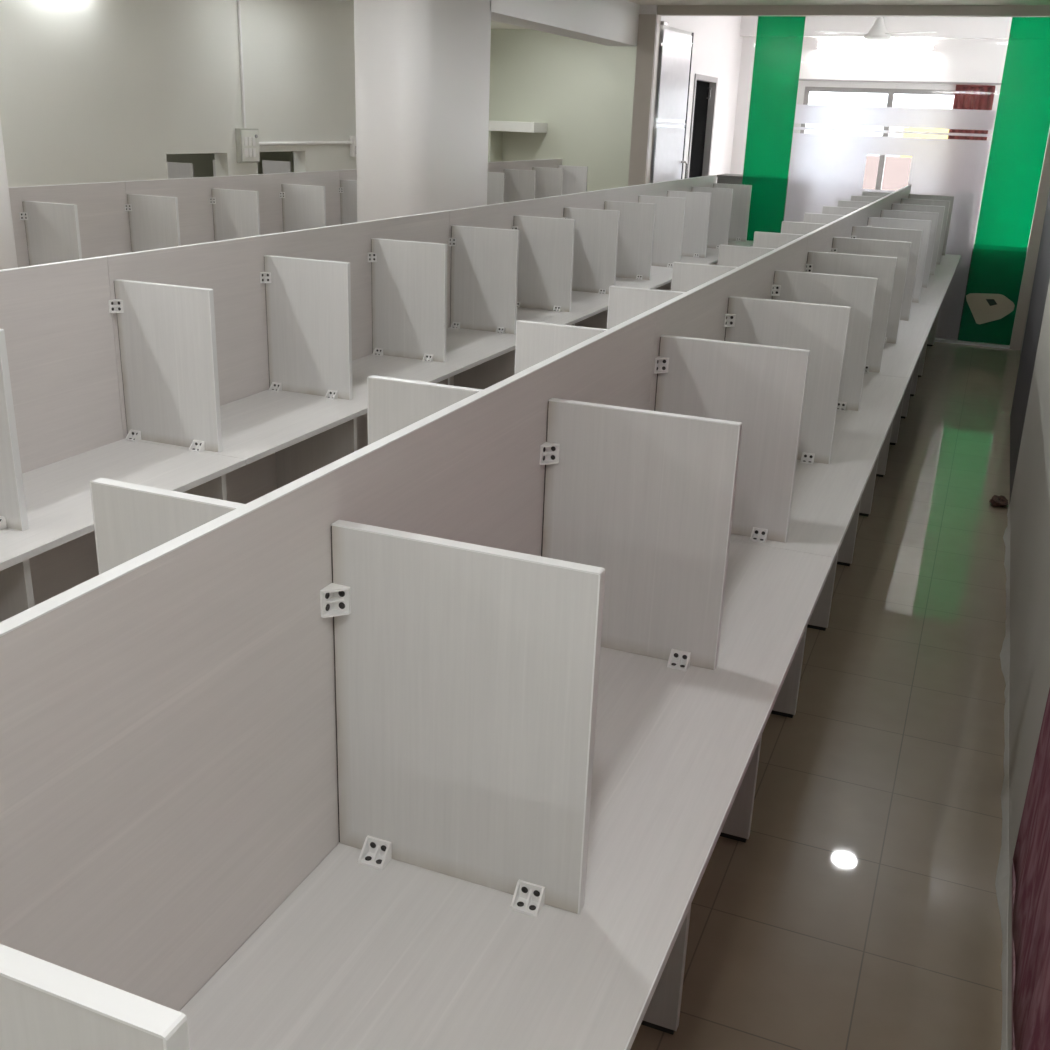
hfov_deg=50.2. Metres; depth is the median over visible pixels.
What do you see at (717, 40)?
wall
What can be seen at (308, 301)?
divider panel
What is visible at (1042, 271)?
door
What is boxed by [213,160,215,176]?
display panel
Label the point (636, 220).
divider panel
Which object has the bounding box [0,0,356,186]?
wall
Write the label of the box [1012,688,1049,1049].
cloth hanging
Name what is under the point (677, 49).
door
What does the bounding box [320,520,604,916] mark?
divider panel
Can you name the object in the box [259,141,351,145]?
cable conduit
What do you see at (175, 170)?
divider panel
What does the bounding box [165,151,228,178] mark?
trim
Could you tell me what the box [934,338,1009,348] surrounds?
trim
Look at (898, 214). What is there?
divider panel
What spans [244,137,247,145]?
switch
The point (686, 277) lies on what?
divider panel
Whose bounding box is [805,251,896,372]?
divider panel
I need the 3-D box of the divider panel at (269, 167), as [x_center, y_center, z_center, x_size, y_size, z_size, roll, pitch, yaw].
[-2.380,-2.870,10.855,0.310,1.247,0.018,10,21,20]
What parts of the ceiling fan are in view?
blade, motor, blade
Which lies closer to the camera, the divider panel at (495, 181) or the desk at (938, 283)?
the desk at (938, 283)
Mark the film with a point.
(825, 169)
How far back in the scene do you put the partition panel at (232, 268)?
3.98 m
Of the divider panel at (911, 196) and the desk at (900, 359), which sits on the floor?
the desk at (900, 359)
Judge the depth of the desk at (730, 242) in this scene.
9.79 m
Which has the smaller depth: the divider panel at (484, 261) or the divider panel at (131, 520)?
the divider panel at (131, 520)
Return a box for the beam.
[490,0,639,45]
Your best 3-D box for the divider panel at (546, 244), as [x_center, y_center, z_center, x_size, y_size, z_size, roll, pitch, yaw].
[0.087,-1.387,5.960,0.340,0.479,0.046,10,21,20]
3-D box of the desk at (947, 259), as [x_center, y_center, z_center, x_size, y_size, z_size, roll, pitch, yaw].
[3.284,-1.831,9.306,0.484,0.750,0.944,10,21,20]
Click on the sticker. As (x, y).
(984, 307)
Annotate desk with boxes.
[0,439,245,621]
[139,328,515,488]
[179,540,833,1049]
[449,278,664,334]
[616,248,718,290]
[715,240,752,248]
[730,373,908,717]
[859,303,939,516]
[901,265,955,418]
[927,254,960,345]
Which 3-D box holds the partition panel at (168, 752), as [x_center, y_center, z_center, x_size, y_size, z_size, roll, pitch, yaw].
[-0.148,0.440,1.913,0.019,1.296,2.278,10,21,20]
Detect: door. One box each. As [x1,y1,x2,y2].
[653,21,693,182]
[687,74,717,177]
[1010,188,1049,499]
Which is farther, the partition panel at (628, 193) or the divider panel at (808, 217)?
the partition panel at (628, 193)
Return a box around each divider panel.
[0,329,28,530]
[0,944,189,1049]
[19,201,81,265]
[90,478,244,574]
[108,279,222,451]
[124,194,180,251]
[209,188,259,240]
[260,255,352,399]
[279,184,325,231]
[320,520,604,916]
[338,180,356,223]
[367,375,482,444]
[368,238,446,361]
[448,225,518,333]
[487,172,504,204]
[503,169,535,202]
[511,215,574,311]
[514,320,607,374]
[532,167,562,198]
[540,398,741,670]
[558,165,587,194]
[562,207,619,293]
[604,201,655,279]
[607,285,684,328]
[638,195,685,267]
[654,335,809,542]
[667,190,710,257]
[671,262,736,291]
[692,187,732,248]
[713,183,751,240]
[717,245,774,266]
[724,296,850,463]
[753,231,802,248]
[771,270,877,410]
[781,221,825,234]
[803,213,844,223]
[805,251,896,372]
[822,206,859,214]
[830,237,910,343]
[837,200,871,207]
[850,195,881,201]
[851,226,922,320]
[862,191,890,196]
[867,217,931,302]
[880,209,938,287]
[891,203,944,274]
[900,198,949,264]
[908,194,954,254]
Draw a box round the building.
[805,92,953,156]
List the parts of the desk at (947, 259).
leg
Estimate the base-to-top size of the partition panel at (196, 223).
1.296 m
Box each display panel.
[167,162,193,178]
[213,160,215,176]
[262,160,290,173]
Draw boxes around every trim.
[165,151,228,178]
[256,150,306,173]
[628,14,660,185]
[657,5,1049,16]
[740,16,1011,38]
[799,79,1000,84]
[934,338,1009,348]
[995,504,1010,1049]
[1010,130,1049,349]
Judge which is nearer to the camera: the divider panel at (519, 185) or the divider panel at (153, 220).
the divider panel at (153, 220)
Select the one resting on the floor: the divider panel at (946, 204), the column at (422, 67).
the column at (422, 67)
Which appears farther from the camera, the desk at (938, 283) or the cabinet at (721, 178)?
the cabinet at (721, 178)
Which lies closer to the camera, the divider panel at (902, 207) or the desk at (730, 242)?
the divider panel at (902, 207)
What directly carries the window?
in the wall at (952, 60)
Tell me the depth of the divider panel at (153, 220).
6.39 m
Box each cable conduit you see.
[237,0,245,127]
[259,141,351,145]
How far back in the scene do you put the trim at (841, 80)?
12.41 m
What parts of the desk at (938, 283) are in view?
leg, leg, leg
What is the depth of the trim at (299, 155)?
10.24 m
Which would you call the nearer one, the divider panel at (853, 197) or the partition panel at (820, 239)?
the partition panel at (820, 239)
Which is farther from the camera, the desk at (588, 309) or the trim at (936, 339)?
the trim at (936, 339)
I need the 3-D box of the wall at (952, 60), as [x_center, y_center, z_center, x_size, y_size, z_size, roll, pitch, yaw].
[4.459,-4.187,12.681,4.230,2.950,0.200,10,21,20]
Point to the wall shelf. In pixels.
(496, 128)
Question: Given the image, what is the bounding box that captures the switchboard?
[235,128,259,162]
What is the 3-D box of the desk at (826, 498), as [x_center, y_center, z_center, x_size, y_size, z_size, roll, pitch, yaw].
[0.941,0.044,3.912,0.484,0.750,2.278,10,21,20]
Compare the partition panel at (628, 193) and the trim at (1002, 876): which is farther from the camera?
the partition panel at (628, 193)
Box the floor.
[630,338,1020,1049]
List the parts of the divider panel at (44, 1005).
panel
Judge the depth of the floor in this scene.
3.07 m
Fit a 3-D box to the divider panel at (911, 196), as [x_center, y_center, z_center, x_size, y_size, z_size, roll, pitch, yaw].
[3.371,-2.518,9.402,0.361,0.479,0.046,10,21,20]
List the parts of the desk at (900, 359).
leg, leg, leg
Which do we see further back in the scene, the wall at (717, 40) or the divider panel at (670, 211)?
the wall at (717, 40)
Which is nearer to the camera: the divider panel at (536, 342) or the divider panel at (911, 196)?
the divider panel at (536, 342)
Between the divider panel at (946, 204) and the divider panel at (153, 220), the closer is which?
the divider panel at (153, 220)
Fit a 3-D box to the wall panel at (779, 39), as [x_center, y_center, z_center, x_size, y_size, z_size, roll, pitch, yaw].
[2.131,-3.104,9.937,0.400,2.568,0.002,10,21,20]
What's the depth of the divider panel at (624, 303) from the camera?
3.52 m
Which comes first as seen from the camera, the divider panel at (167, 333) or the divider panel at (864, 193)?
the divider panel at (167, 333)
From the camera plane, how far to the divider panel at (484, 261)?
5.30 m
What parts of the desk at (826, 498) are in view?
leg, leg, leg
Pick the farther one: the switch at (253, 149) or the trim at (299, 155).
the trim at (299, 155)
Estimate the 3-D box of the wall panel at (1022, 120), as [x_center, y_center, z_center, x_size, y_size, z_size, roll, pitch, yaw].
[4.003,-2.779,9.237,0.416,2.568,0.002,10,21,20]
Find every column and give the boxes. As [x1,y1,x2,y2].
[0,120,17,269]
[354,0,490,221]
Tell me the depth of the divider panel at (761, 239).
5.51 m
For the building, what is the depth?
24.54 m
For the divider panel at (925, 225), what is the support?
on the desk at (938, 283)
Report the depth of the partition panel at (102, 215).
6.17 m
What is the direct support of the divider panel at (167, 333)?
on the desk at (306, 433)
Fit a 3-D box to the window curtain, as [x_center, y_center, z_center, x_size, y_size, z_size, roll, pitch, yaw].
[4.843,-4.084,12.346,0.404,1.418,0.045,10,21,20]
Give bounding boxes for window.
[800,87,954,189]
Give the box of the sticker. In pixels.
[966,293,1014,323]
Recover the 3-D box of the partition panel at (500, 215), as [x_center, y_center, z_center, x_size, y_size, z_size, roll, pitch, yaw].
[0.049,-1.208,6.459,0.019,1.296,2.270,10,21,20]
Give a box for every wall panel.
[742,16,805,240]
[958,17,1049,344]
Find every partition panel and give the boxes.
[0,256,122,604]
[0,310,656,1010]
[8,181,130,266]
[104,210,449,503]
[125,170,339,251]
[339,169,356,223]
[448,190,603,385]
[488,159,561,172]
[603,178,691,209]
[649,235,807,410]
[691,175,716,191]
[804,205,868,271]
[866,189,901,225]
[900,185,910,202]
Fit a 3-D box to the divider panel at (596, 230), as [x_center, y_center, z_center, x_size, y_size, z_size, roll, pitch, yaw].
[0.375,-1.618,6.622,0.340,0.479,0.046,10,21,20]
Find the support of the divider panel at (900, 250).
on the desk at (900, 359)
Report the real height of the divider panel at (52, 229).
0.479 m
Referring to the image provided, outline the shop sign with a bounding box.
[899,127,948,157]
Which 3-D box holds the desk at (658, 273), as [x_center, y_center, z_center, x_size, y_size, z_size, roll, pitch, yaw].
[1.117,-1.603,8.457,0.447,0.750,2.270,10,21,20]
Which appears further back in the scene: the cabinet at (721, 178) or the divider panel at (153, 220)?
the cabinet at (721, 178)
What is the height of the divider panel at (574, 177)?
0.479 m
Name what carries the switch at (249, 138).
attached to the switchboard
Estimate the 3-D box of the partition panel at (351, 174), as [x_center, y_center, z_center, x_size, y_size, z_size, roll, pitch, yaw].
[-0.980,-2.403,9.639,0.019,1.296,2.321,10,21,20]
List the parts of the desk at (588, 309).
leg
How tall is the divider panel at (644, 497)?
0.479 m
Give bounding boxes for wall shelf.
[488,121,546,160]
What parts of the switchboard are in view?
plate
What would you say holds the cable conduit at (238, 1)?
attached to the wall at (92, 91)
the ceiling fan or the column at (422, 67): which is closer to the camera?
the column at (422, 67)
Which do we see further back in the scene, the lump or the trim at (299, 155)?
the trim at (299, 155)
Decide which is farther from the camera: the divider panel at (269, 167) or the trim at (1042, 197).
the divider panel at (269, 167)
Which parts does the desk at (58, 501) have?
leg, leg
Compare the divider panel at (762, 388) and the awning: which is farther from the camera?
the awning
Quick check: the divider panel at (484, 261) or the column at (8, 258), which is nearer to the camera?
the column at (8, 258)
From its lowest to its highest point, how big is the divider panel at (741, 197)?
0.479 m
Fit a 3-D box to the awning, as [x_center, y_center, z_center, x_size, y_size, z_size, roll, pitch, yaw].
[5.995,-4.163,19.575,1.450,4.300,1.018,10,21,20]
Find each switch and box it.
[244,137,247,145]
[248,137,251,145]
[252,148,255,156]
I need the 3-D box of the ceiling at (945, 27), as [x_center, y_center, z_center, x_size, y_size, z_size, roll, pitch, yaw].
[4.390,-5.363,12.095,4.130,0.205,0.160,10,21,20]
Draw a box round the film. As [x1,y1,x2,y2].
[784,104,995,339]
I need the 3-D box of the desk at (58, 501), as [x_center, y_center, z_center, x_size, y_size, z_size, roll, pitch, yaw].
[-1.469,0.468,2.501,0.447,0.750,2.270,10,21,20]
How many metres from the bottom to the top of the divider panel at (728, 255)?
0.479 m
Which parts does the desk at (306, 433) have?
leg, leg, leg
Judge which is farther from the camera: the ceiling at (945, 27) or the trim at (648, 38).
the ceiling at (945, 27)
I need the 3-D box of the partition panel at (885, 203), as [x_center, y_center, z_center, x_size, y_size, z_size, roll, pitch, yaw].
[2.448,-1.639,7.890,0.019,1.296,2.278,10,21,20]
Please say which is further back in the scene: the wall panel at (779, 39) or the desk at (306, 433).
the wall panel at (779, 39)
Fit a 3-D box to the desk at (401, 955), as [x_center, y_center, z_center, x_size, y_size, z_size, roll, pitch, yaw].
[0.075,0.737,1.919,0.484,0.750,2.278,10,21,20]
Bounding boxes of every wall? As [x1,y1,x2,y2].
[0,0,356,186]
[166,151,293,177]
[488,29,636,191]
[640,5,742,182]
[730,37,1049,243]
[1007,280,1049,1049]
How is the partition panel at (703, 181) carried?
on the floor
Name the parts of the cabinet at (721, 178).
door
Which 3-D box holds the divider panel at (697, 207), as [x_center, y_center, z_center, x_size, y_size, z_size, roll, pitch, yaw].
[1.237,-2.308,8.607,0.340,0.479,0.046,10,21,20]
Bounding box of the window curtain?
[948,85,995,139]
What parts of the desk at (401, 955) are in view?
leg, leg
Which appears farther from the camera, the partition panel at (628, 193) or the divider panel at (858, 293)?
the partition panel at (628, 193)
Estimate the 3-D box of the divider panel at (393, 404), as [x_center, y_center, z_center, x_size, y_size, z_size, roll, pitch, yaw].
[-0.154,-0.036,2.223,0.361,0.479,0.046,10,21,20]
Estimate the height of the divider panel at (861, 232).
0.479 m
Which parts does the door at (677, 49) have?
handle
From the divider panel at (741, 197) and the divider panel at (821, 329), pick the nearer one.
the divider panel at (821, 329)
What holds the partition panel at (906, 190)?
on the floor
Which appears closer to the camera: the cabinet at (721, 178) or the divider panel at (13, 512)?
the divider panel at (13, 512)
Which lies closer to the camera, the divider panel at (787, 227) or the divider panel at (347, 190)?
the divider panel at (787, 227)
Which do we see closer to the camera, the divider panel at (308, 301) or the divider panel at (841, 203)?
the divider panel at (308, 301)
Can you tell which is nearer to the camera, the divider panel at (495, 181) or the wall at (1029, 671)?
the wall at (1029, 671)
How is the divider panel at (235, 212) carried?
on the countertop
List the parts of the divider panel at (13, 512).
panel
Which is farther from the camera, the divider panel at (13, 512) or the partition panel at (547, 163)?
the partition panel at (547, 163)
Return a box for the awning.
[862,156,911,190]
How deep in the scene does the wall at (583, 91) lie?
13.12 m
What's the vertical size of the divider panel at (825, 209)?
0.479 m
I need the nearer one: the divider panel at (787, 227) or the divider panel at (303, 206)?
the divider panel at (787, 227)
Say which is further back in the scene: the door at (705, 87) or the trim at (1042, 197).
the door at (705, 87)
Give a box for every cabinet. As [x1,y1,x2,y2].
[717,174,788,220]
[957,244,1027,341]
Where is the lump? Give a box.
[989,495,1007,506]
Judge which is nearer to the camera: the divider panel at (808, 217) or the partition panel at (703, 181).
the divider panel at (808, 217)
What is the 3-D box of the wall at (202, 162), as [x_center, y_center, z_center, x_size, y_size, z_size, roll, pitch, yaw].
[-3.779,-3.361,9.965,2.880,2.680,10.300,10,21,20]
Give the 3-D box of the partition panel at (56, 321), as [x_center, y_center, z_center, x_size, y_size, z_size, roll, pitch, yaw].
[-1.676,0.173,2.488,0.019,1.296,2.270,10,21,20]
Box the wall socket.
[350,136,355,156]
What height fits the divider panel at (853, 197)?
0.479 m
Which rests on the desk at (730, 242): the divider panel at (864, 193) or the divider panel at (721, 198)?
the divider panel at (721, 198)
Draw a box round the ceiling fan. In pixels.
[815,17,936,39]
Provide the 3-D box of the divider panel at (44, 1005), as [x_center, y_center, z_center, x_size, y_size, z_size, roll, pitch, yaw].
[-0.378,0.485,0.768,0.361,0.479,0.046,10,21,20]
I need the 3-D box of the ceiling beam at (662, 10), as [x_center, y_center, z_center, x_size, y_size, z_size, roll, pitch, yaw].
[2.699,-4.391,9.254,3.580,0.347,0.100,10,21,20]
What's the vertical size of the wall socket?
0.190 m
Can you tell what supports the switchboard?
attached to the wall at (92, 91)
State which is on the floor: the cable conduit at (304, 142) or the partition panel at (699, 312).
the partition panel at (699, 312)
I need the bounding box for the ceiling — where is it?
[347,0,1049,28]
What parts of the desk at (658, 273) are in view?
leg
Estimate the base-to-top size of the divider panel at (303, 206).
0.479 m

